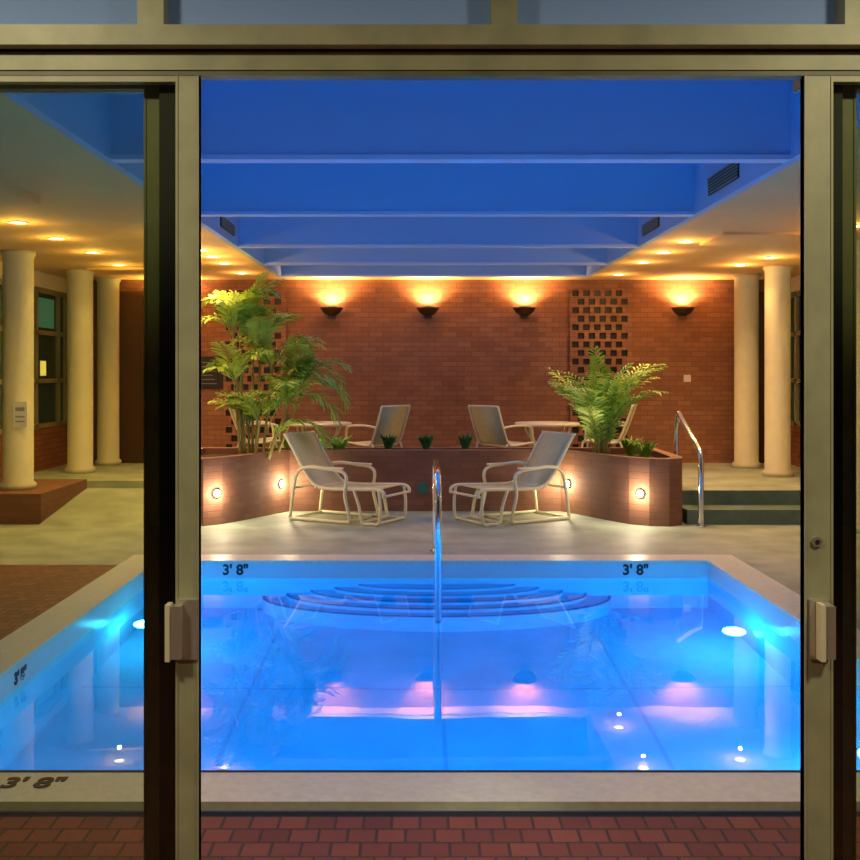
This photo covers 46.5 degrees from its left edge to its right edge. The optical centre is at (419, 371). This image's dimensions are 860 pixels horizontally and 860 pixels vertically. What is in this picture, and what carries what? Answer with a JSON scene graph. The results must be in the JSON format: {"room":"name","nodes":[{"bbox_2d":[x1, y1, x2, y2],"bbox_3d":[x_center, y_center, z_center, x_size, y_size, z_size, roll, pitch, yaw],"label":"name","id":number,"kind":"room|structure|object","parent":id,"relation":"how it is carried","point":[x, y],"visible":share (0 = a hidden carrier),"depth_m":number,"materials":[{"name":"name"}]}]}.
{"room":"indoor swimming pool","nodes":[
{"label":"indoor swimming pool","id":0,"kind":"room"},
{"bbox_2d":[0,261,66,478],"bbox_3d":[-5.100,0.140,8.500,0.200,2.920,11.600,0,0,0],"label":"wall","id":1,"kind":"structure","parent":0,"point":[50,443],"depth_m":13.49,"materials":[{"name":"red brick"}]},
{"bbox_2d":[0,279,66,433],"bbox_3d":[-5.100,-0.185,11.932,0.100,1.870,4.735,0,0,0],"label":"window","id":2,"kind":"structure","parent":1,"relation":"in","point":[50,306],"depth_m":13.70,"materials":[{"name":"teal glass"}]},
{"bbox_2d":[0,463,799,525],"bbox_3d":[0.100,1.440,12.350,10.200,0.320,3.900,0,0,0],"label":"floor","id":3,"kind":"structure","parent":0,"point":[113,495],"depth_m":10.93,"materials":[{"name":"concrete"}]},
{"bbox_2d":[0,249,36,490],"bbox_3d":[-4.400,-0.020,10.950,0.380,2.600,0.380,0,0,0],"label":"column","id":4,"kind":"structure","parent":3,"relation":"on","point":[17,265],"depth_m":10.81,"materials":[{"name":"paint"}]},
{"bbox_2d":[13,402,26,427],"bbox_3d":[-4.310,0.460,10.778,0.150,0.280,0.014,0,0,0],"label":"notice sign","id":5,"kind":"object","parent":4,"relation":"attached to","point":[19,408],"visible":1,"depth_m":10.77,"materials":[{"name":"white plastic"}]},
{"bbox_2d":[65,269,95,473],"bbox_3d":[-4.400,-0.010,12.950,0.380,2.620,0.380,0,0,0],"label":"column","id":6,"kind":"structure","parent":3,"relation":"on","point":[79,281],"depth_m":12.82,"materials":[{"name":"paint"}]},
{"bbox_2d":[95,277,121,465],"bbox_3d":[-4.380,-0.010,14.050,0.360,2.620,0.360,0,0,0],"label":"column","id":7,"kind":"structure","parent":3,"relation":"on","point":[107,287],"depth_m":13.93,"materials":[{"name":"paint"}]},
{"bbox_2d":[228,406,283,446],"bbox_3d":[-2.123,0.862,12.993,0.698,0.907,0.593,0,0,-17],"label":"patio chair","id":8,"kind":"object","parent":3,"relation":"on","point":[233,414],"visible":0.28,"depth_m":13.06,"materials":[{"name":"beige"}]},
{"bbox_2d":[287,421,351,446],"bbox_3d":[-1.300,0.972,12.900,0.840,0.640,0.840,0,0,0],"label":"patio table","id":9,"kind":"object","parent":3,"relation":"on","point":[322,423],"visible":0.37,"depth_m":12.66,"materials":[{"name":"beige metal"}]},
{"bbox_2d":[345,405,410,446],"bbox_3d":[-0.551,0.862,12.534,0.698,0.907,0.593,0,0,40],"label":"patio chair","id":10,"kind":"object","parent":3,"relation":"on","point":[391,420],"visible":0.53,"depth_m":12.37,"materials":[{"name":"beige fabric"}]},
{"bbox_2d":[468,405,534,446],"bbox_3d":[1.031,0.862,12.484,0.698,0.907,0.593,0,0,-40],"label":"patio chair","id":11,"kind":"object","parent":3,"relation":"on","point":[487,420],"visible":0.73,"depth_m":12.34,"materials":[{"name":"beige fabric"}]},
{"bbox_2d":[515,421,579,446],"bbox_3d":[1.640,0.972,12.900,0.840,0.640,0.840,0,0,0],"label":"patio table","id":12,"kind":"object","parent":3,"relation":"on","point":[563,424],"visible":0.49,"depth_m":12.66,"materials":[{"name":"beige"}]},
{"bbox_2d":[581,404,636,446],"bbox_3d":[2.443,0.862,12.993,0.698,0.907,0.593,0,0,17],"label":"patio chair","id":13,"kind":"object","parent":3,"relation":"on","point":[626,425],"visible":0.41,"depth_m":12.82,"materials":[{"name":"beige"}]},
{"bbox_2d":[674,411,705,527],"bbox_3d":[2.900,1.016,10.810,0.100,1.168,1.080,0,0,0],"label":"stair handrail","id":14,"kind":"object","parent":3,"relation":"on","point":[679,417],"visible":0.91,"depth_m":10.33,"materials":[{"name":"silver metal"}]},
{"bbox_2d":[732,274,760,468],"bbox_3d":[4.440,-0.010,13.600,0.380,2.620,0.380,0,0,0],"label":"column","id":15,"kind":"structure","parent":3,"relation":"on","point":[746,286],"depth_m":13.47,"materials":[{"name":"paint"}]},
{"bbox_2d":[762,265,792,477],"bbox_3d":[4.470,-0.010,12.500,0.370,2.620,0.370,0,0,0],"label":"column","id":16,"kind":"structure","parent":3,"relation":"on","point":[777,278],"depth_m":12.37,"materials":[{"name":"paint"}]},
{"bbox_2d":[93,280,763,462],"bbox_3d":[0.100,-0.325,14.425,10.600,3.850,0.250,0,0,0],"label":"wall","id":17,"kind":"structure","parent":0,"point":[475,349],"depth_m":14.30,"materials":[{"name":"brick"}]},
{"bbox_2d":[119,291,143,462],"bbox_3d":[-4.175,0.050,14.274,0.450,2.500,0.048,0,0,0],"label":"door","id":18,"kind":"structure","parent":17,"relation":"in","point":[131,303],"depth_m":14.27,"materials":[{"name":"brown wood"}]},
{"bbox_2d":[201,357,222,388],"bbox_3d":[-3.120,0.010,14.289,0.600,0.460,0.023,0,0,0],"label":"sign","id":19,"kind":"object","parent":17,"relation":"attached to","point":[211,379],"visible":0.45,"depth_m":14.28,"materials":[{"name":"black"}]},
{"bbox_2d":[224,290,285,446],"bbox_3d":[-2.355,-0.010,14.274,0.890,2.320,0.048,0,0,0],"label":"screen","id":20,"kind":"object","parent":17,"relation":"attached to","point":[230,432],"visible":0.39,"depth_m":14.25,"materials":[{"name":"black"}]},
{"bbox_2d":[319,307,343,318],"bbox_3d":[-1.260,-0.845,14.203,0.350,0.170,0.195,0,0,0],"label":"wall sconce","id":21,"kind":"object","parent":17,"relation":"attached to","point":[331,312],"visible":1,"depth_m":14.18,"materials":[{"name":"brown metal"}]},
{"bbox_2d":[416,307,439,318],"bbox_3d":[0.110,-0.845,14.203,0.350,0.170,0.195,0,0,0],"label":"wall sconce","id":22,"kind":"object","parent":17,"relation":"attached to","point":[427,312],"visible":1,"depth_m":14.18,"materials":[{"name":"brown metal"}]},
{"bbox_2d":[512,307,536,318],"bbox_3d":[1.490,-0.845,14.203,0.350,0.170,0.195,0,0,0],"label":"wall sconce","id":23,"kind":"object","parent":17,"relation":"attached to","point":[524,312],"visible":1,"depth_m":14.19,"materials":[{"name":"brown metal"}]},
{"bbox_2d":[570,290,632,446],"bbox_3d":[2.585,-0.010,14.274,0.890,2.320,0.048,0,0,0],"label":"screen","id":24,"kind":"object","parent":17,"relation":"attached to","point":[603,319],"visible":0.63,"depth_m":14.25,"materials":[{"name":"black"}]},
{"bbox_2d":[671,307,694,318],"bbox_3d":[3.750,-0.845,14.203,0.350,0.170,0.195,0,0,0],"label":"wall sconce","id":25,"kind":"object","parent":17,"relation":"attached to","point":[682,312],"visible":1,"depth_m":14.18,"materials":[{"name":"brown metal"}]},
{"bbox_2d":[684,375,690,381],"bbox_3d":[3.820,0.090,14.291,0.100,0.100,0.018,0,0,0],"label":"light switch","id":26,"kind":"object","parent":17,"relation":"attached to","point":[687,378],"visible":1,"depth_m":14.29,"materials":[{"name":"white plastic"}]},
{"bbox_2d":[759,291,763,462],"bbox_3d":[4.785,0.050,14.274,0.430,2.500,0.048,0,0,0],"label":"door","id":27,"kind":"structure","parent":17,"relation":"in","point":[761,293],"depth_m":14.27,"materials":[{"name":"brown"}]},
{"bbox_2d":[0,511,859,859],"bbox_3d":[0.100,1.750,8.425,10.200,0.300,11.750,0,0,0],"label":"floor","id":28,"kind":"structure","parent":0,"point":[41,567],"depth_m":3.60,"materials":[{"name":"brick"}]},
{"bbox_2d":[283,431,410,526],"bbox_3d":[-0.791,1.135,10.839,1.278,0.937,0.633,0,0,28],"label":"chaise lounge","id":29,"kind":"object","parent":28,"relation":"on","point":[306,447],"visible":1,"depth_m":10.88,"materials":[{"name":"beige"}]},
{"bbox_2d":[0,555,859,811],"bbox_3d":[0.110,2.216,6.185,5.180,1.269,4.990,0,0,0],"label":"swimming pool","id":30,"kind":"object","parent":28,"relation":"in","point":[330,683],"visible":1,"depth_m":5.46,"materials":[{"name":"liquid"}]},
{"bbox_2d":[430,459,441,601],"bbox_3d":[0.137,1.543,8.184,0.100,1.584,1.332,0,0,0],"label":"pool handrail","id":31,"kind":"object","parent":30,"relation":"attached to","point":[437,490],"visible":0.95,"depth_m":7.53,"materials":[{"name":"silver metal"}]},
{"bbox_2d":[201,447,681,526],"bbox_3d":[0.070,1.250,11.145,5.440,0.700,1.590,0,0,0],"label":"brick planter","id":32,"kind":"object","parent":28,"relation":"on","point":[616,486],"visible":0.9,"depth_m":11.38,"materials":[{"name":"brick"}]},
{"bbox_2d":[212,489,221,497],"bbox_3d":[-2.126,1.270,10.465,0.102,0.102,0.023,0,0,-40],"label":"light","id":33,"kind":"object","parent":32,"relation":"attached to","point":[216,493],"depth_m":10.46,"materials":[{"name":"white glass"}]},
{"bbox_2d":[201,272,353,458],"bbox_3d":[-1.635,-0.076,11.132,1.816,2.104,1.016,0,0,0],"label":"areca palm","id":34,"kind":"object","parent":32,"relation":"on","point":[244,309],"visible":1,"depth_m":11.14,"materials":[{"name":"green plant"}]},
{"bbox_2d":[279,479,284,487],"bbox_3d":[-1.574,1.270,11.357,0.023,0.102,0.102,0,0,29],"label":"light","id":35,"kind":"object","parent":32,"relation":"attached to","point":[281,481],"depth_m":11.36,"materials":[{"name":"white glass"}]},
{"bbox_2d":[278,435,290,449],"bbox_3d":[-1.500,0.834,11.699,0.386,0.268,0.365,0,0,0],"label":"plant","id":36,"kind":"object","parent":32,"relation":"in","point":[286,444],"visible":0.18,"depth_m":11.64,"materials":[{"name":"green plant"}]},
{"bbox_2d":[325,434,352,449],"bbox_3d":[-0.943,0.836,11.721,0.372,0.263,0.358,0,0,-32],"label":"plant","id":37,"kind":"object","parent":32,"relation":"in","point":[340,444],"visible":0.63,"depth_m":11.67,"materials":[{"name":"green plant"}]},
{"bbox_2d":[379,432,396,449],"bbox_3d":[-0.372,0.827,11.698,0.251,0.282,0.252,0,0,0],"label":"shrub","id":38,"kind":"object","parent":32,"relation":"in","point":[388,442],"visible":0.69,"depth_m":11.65,"materials":[{"name":"green plant"}]},
{"bbox_2d":[418,483,426,493],"bbox_3d":[0.030,1.340,11.492,0.110,0.120,0.013,0,0,0],"label":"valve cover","id":39,"kind":"object","parent":32,"relation":"attached to","point":[422,487],"visible":1,"depth_m":11.49,"materials":[{"name":"teal"}]},
{"bbox_2d":[416,432,433,449],"bbox_3d":[0.069,0.824,11.699,0.256,0.288,0.255,0,0,0],"label":"shrub","id":40,"kind":"object","parent":32,"relation":"in","point":[425,441],"visible":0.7,"depth_m":11.65,"materials":[{"name":"green plant"}]},
{"bbox_2d":[457,432,474,449],"bbox_3d":[0.530,0.826,11.701,0.256,0.284,0.256,0,0,0],"label":"shrub","id":41,"kind":"object","parent":32,"relation":"in","point":[465,442],"visible":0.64,"depth_m":11.65,"materials":[{"name":"green plant"}]},
{"bbox_2d":[566,479,570,487],"bbox_3d":[1.684,1.270,11.377,0.023,0.102,0.102,0,0,-29],"label":"light","id":42,"kind":"object","parent":32,"relation":"attached to","point":[568,481],"depth_m":11.36,"materials":[{"name":"white glass"}]},
{"bbox_2d":[547,346,667,453],"bbox_3d":[2.103,0.343,11.088,1.365,1.255,1.250,0,0,0],"label":"palm plant","id":43,"kind":"object","parent":32,"relation":"on","point":[601,414],"visible":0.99,"depth_m":11.03,"materials":[{"name":"green plant"}]},
{"bbox_2d":[616,435,645,455],"bbox_3d":[2.393,0.838,11.404,0.382,0.260,0.364,0,0,0],"label":"plant","id":44,"kind":"object","parent":32,"relation":"in","point":[629,449],"visible":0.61,"depth_m":11.35,"materials":[{"name":"green plant"}]},
{"bbox_2d":[635,489,644,498],"bbox_3d":[2.296,1.270,10.430,0.102,0.102,0.023,0,0,38],"label":"light","id":45,"kind":"object","parent":32,"relation":"attached to","point":[639,493],"depth_m":10.42,"materials":[{"name":"white glass"}]},
{"bbox_2d":[630,439,656,457],"bbox_3d":[2.445,0.834,10.888,0.379,0.268,0.365,0,0,0],"label":"plant","id":46,"kind":"object","parent":32,"relation":"in","point":[645,450],"visible":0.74,"depth_m":10.84,"materials":[{"name":"green plant"}]},
{"bbox_2d":[449,430,575,526],"bbox_3d":[1.002,1.135,10.838,1.278,0.937,0.633,0,0,-30],"label":"chaise lounge","id":47,"kind":"object","parent":28,"relation":"on","point":[546,457],"visible":1,"depth_m":10.89,"materials":[{"name":"beige"}]},
{"bbox_2d":[856,238,859,533],"bbox_3d":[4.470,0.140,10.000,0.380,2.920,0.380,0,0,0],"label":"column","id":48,"kind":"structure","parent":28,"relation":"on","point":[858,239],"depth_m":9.90,"materials":[{"name":"paint"}]},
{"bbox_3d":[0.150,1.585,2.735,6.700,0.030,0.170,0,0,0],"label":"trim","id":49,"kind":"structure","parent":28,"relation":"on","visible":0},
{"bbox_2d":[159,85,842,859],"bbox_3d":[0.221,0.388,2.775,1.866,2.365,0.090,0,0,0],"label":"trim","id":50,"kind":"structure","parent":49,"relation":"on","point":[166,92],"depth_m":2.73,"materials":[{"name":"black painted metal"}]},
{"bbox_2d":[0,85,158,859],"bbox_3d":[-1.925,0.388,2.773,2.450,2.365,0.047,0,0,0],"label":"sliding door frame","id":51,"kind":"structure","parent":50,"relation":"attached to","point":[151,92],"depth_m":2.75,"materials":[{"name":"black metal"}]},
{"bbox_2d":[0,76,200,859],"bbox_3d":[-1.222,0.388,2.675,1.256,2.365,0.078,0,0,0],"label":"door","id":52,"kind":"structure","parent":50,"relation":"attached to","point":[182,618],"depth_m":2.69,"materials":[{"name":"paint"}]},
{"bbox_2d":[800,76,859,859],"bbox_3d":[1.666,0.388,2.675,1.268,2.365,0.078,0,0,0],"label":"door","id":53,"kind":"structure","parent":50,"relation":"attached to","point":[817,609],"depth_m":2.69,"materials":[{"name":"paint"}]},
{"bbox_2d":[843,85,859,859],"bbox_3d":[2.303,0.388,2.773,2.295,2.365,0.047,0,0,0],"label":"sliding door frame","id":54,"kind":"structure","parent":50,"relation":"attached to","point":[849,91],"depth_m":2.75,"materials":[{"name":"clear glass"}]},
{"bbox_2d":[0,80,859,279],"bbox_3d":[0.100,-1.730,8.530,10.600,0.940,11.540,0,0,0],"label":"ceiling","id":55,"kind":"structure","parent":0,"point":[59,176],"depth_m":8.32,"materials":[{"name":"paint"}]},
{"bbox_2d":[7,220,28,224],"bbox_3d":[-3.540,-1.314,8.800,0.180,0.012,0.180,0,0,0],"label":"recessed light","id":56,"kind":"object","parent":55,"relation":"in","point":[15,222],"depth_m":8.78,"materials":[{"name":"white glass"}]},
{"bbox_2d":[47,237,65,239],"bbox_3d":[-3.580,-1.314,9.850,0.180,0.012,0.180,0,0,0],"label":"recessed light","id":57,"kind":"object","parent":55,"relation":"in","point":[50,238],"depth_m":9.82,"materials":[{"name":"white glass"}]},
{"bbox_2d":[84,251,100,253],"bbox_3d":[-3.600,-1.314,11.000,0.180,0.012,0.180,0,0,0],"label":"recessed light","id":58,"kind":"object","parent":55,"relation":"in","point":[88,252],"depth_m":10.97,"materials":[{"name":"white glass"}]},
{"bbox_2d":[204,255,219,257],"bbox_3d":[-2.370,-1.314,11.400,0.180,0.012,0.180,0,0,0],"label":"recessed light","id":59,"kind":"object","parent":55,"relation":"in","point":[207,256],"depth_m":11.36,"materials":[{"name":"white glass"}]},
{"bbox_2d":[217,262,231,264],"bbox_3d":[-2.370,-1.314,12.100,0.180,0.012,0.180,0,0,0],"label":"recessed light","id":60,"kind":"object","parent":55,"relation":"in","point":[222,263],"depth_m":12.07,"materials":[{"name":"white glass"}]},
{"bbox_2d":[220,217,235,235],"bbox_3d":[-1.910,-1.455,9.950,0.020,0.110,0.700,0,0,0],"label":"ceiling vent","id":61,"kind":"object","parent":55,"relation":"in","point":[225,224],"visible":0.93,"depth_m":9.91,"materials":[{"name":"black metal"}]},
{"bbox_2d":[281,266,585,276],"bbox_3d":[0.190,-1.670,13.894,4.220,0.700,0.112,0,0,0],"label":"ceiling beam","id":62,"kind":"structure","parent":55,"relation":"attached to","point":[286,271],"depth_m":13.85,"materials":[{"name":"paint"}]},
{"bbox_2d":[264,248,606,265],"bbox_3d":[0.190,-1.670,12.344,4.220,0.700,0.112,0,0,0],"label":"ceiling beam","id":63,"kind":"structure","parent":55,"relation":"attached to","point":[272,256],"depth_m":12.30,"materials":[{"name":"blue paint"}]},
{"bbox_2d":[238,217,637,247],"bbox_3d":[0.190,-1.670,10.604,4.220,0.700,0.112,0,0,0],"label":"ceiling beam","id":64,"kind":"structure","parent":55,"relation":"attached to","point":[253,232],"depth_m":10.56,"materials":[{"name":"blue paint"}]},
{"bbox_2d":[201,163,693,216],"bbox_3d":[0.190,-1.670,8.444,4.220,0.700,0.112,0,0,0],"label":"ceiling beam","id":65,"kind":"structure","parent":55,"relation":"attached to","point":[227,189],"depth_m":8.40,"materials":[{"name":"blue paint"}]},
{"bbox_2d":[111,80,789,162],"bbox_3d":[0.190,-1.670,6.264,4.220,0.700,0.112,0,0,0],"label":"ceiling beam","id":66,"kind":"structure","parent":55,"relation":"attached to","point":[243,121],"depth_m":6.22,"materials":[{"name":"blue paint"}]},
{"bbox_2d":[636,261,650,263],"bbox_3d":[2.680,-1.314,12.000,0.180,0.012,0.180,0,0,0],"label":"recessed light","id":67,"kind":"object","parent":55,"relation":"in","point":[639,262],"depth_m":11.97,"materials":[{"name":"white glass"}]},
{"bbox_2d":[641,217,659,235],"bbox_3d":[2.290,-1.455,9.950,0.020,0.110,0.700,0,0,0],"label":"ceiling vent","id":68,"kind":"object","parent":55,"relation":"in","point":[653,223],"visible":0.93,"depth_m":9.90,"materials":[{"name":"black metal"}]},
{"bbox_2d":[655,251,671,253],"bbox_3d":[2.680,-1.314,11.000,0.180,0.012,0.180,0,0,0],"label":"recessed light","id":69,"kind":"object","parent":55,"relation":"in","point":[659,252],"depth_m":10.97,"materials":[{"name":"white glass"}]},
{"bbox_2d":[677,240,694,242],"bbox_3d":[2.680,-1.314,10.080,0.180,0.012,0.180,0,0,0],"label":"recessed light","id":70,"kind":"object","parent":55,"relation":"in","point":[680,241],"depth_m":10.05,"materials":[{"name":"white glass"}]},
{"bbox_2d":[707,163,738,195],"bbox_3d":[2.290,-1.470,7.575,0.020,0.140,0.750,0,0,0],"label":"ceiling vent","id":71,"kind":"object","parent":55,"relation":"in","point":[729,173],"visible":0.9,"depth_m":7.54,"materials":[{"name":"black metal"}]},
{"bbox_2d":[762,256,777,258],"bbox_3d":[4.030,-1.314,11.500,0.180,0.012,0.180,0,0,0],"label":"recessed light","id":72,"kind":"object","parent":55,"relation":"in","point":[769,257],"depth_m":11.46,"materials":[{"name":"white glass"}]},
{"bbox_2d":[791,276,799,466],"bbox_3d":[5.300,0.140,8.500,0.200,2.920,11.600,0,0,0],"label":"wall","id":73,"kind":"structure","parent":0,"point":[795,281],"depth_m":13.85,"materials":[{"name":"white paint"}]},
{"bbox_2d":[791,291,799,425],"bbox_3d":[5.300,-0.185,11.932,0.100,1.870,4.735,0,0,0],"label":"window","id":74,"kind":"structure","parent":73,"relation":"in","point":[795,296],"depth_m":13.98,"materials":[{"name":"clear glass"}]},
{"bbox_3d":[0.100,-1.875,2.770,10.600,0.750,0.140,0,0,0],"label":"wall","id":75,"kind":"structure","parent":0,"visible":0},
{"bbox_2d":[0,0,835,23],"bbox_3d":[0.100,-1.209,2.740,10.600,0.582,0.020,0,0,0],"label":"window","id":76,"kind":"structure","parent":75,"relation":"in","point":[11,11],"depth_m":2.73,"materials":[{"name":"clear glass"}]},
{"bbox_2d":[0,0,859,91],"bbox_3d":[0.100,-1.148,2.740,10.600,0.704,0.200,0,0,0],"label":"door frame","id":77,"kind":"structure","parent":75,"relation":"attached to","point":[503,48],"depth_m":2.67,"materials":[{"name":"metal"}]}
]}

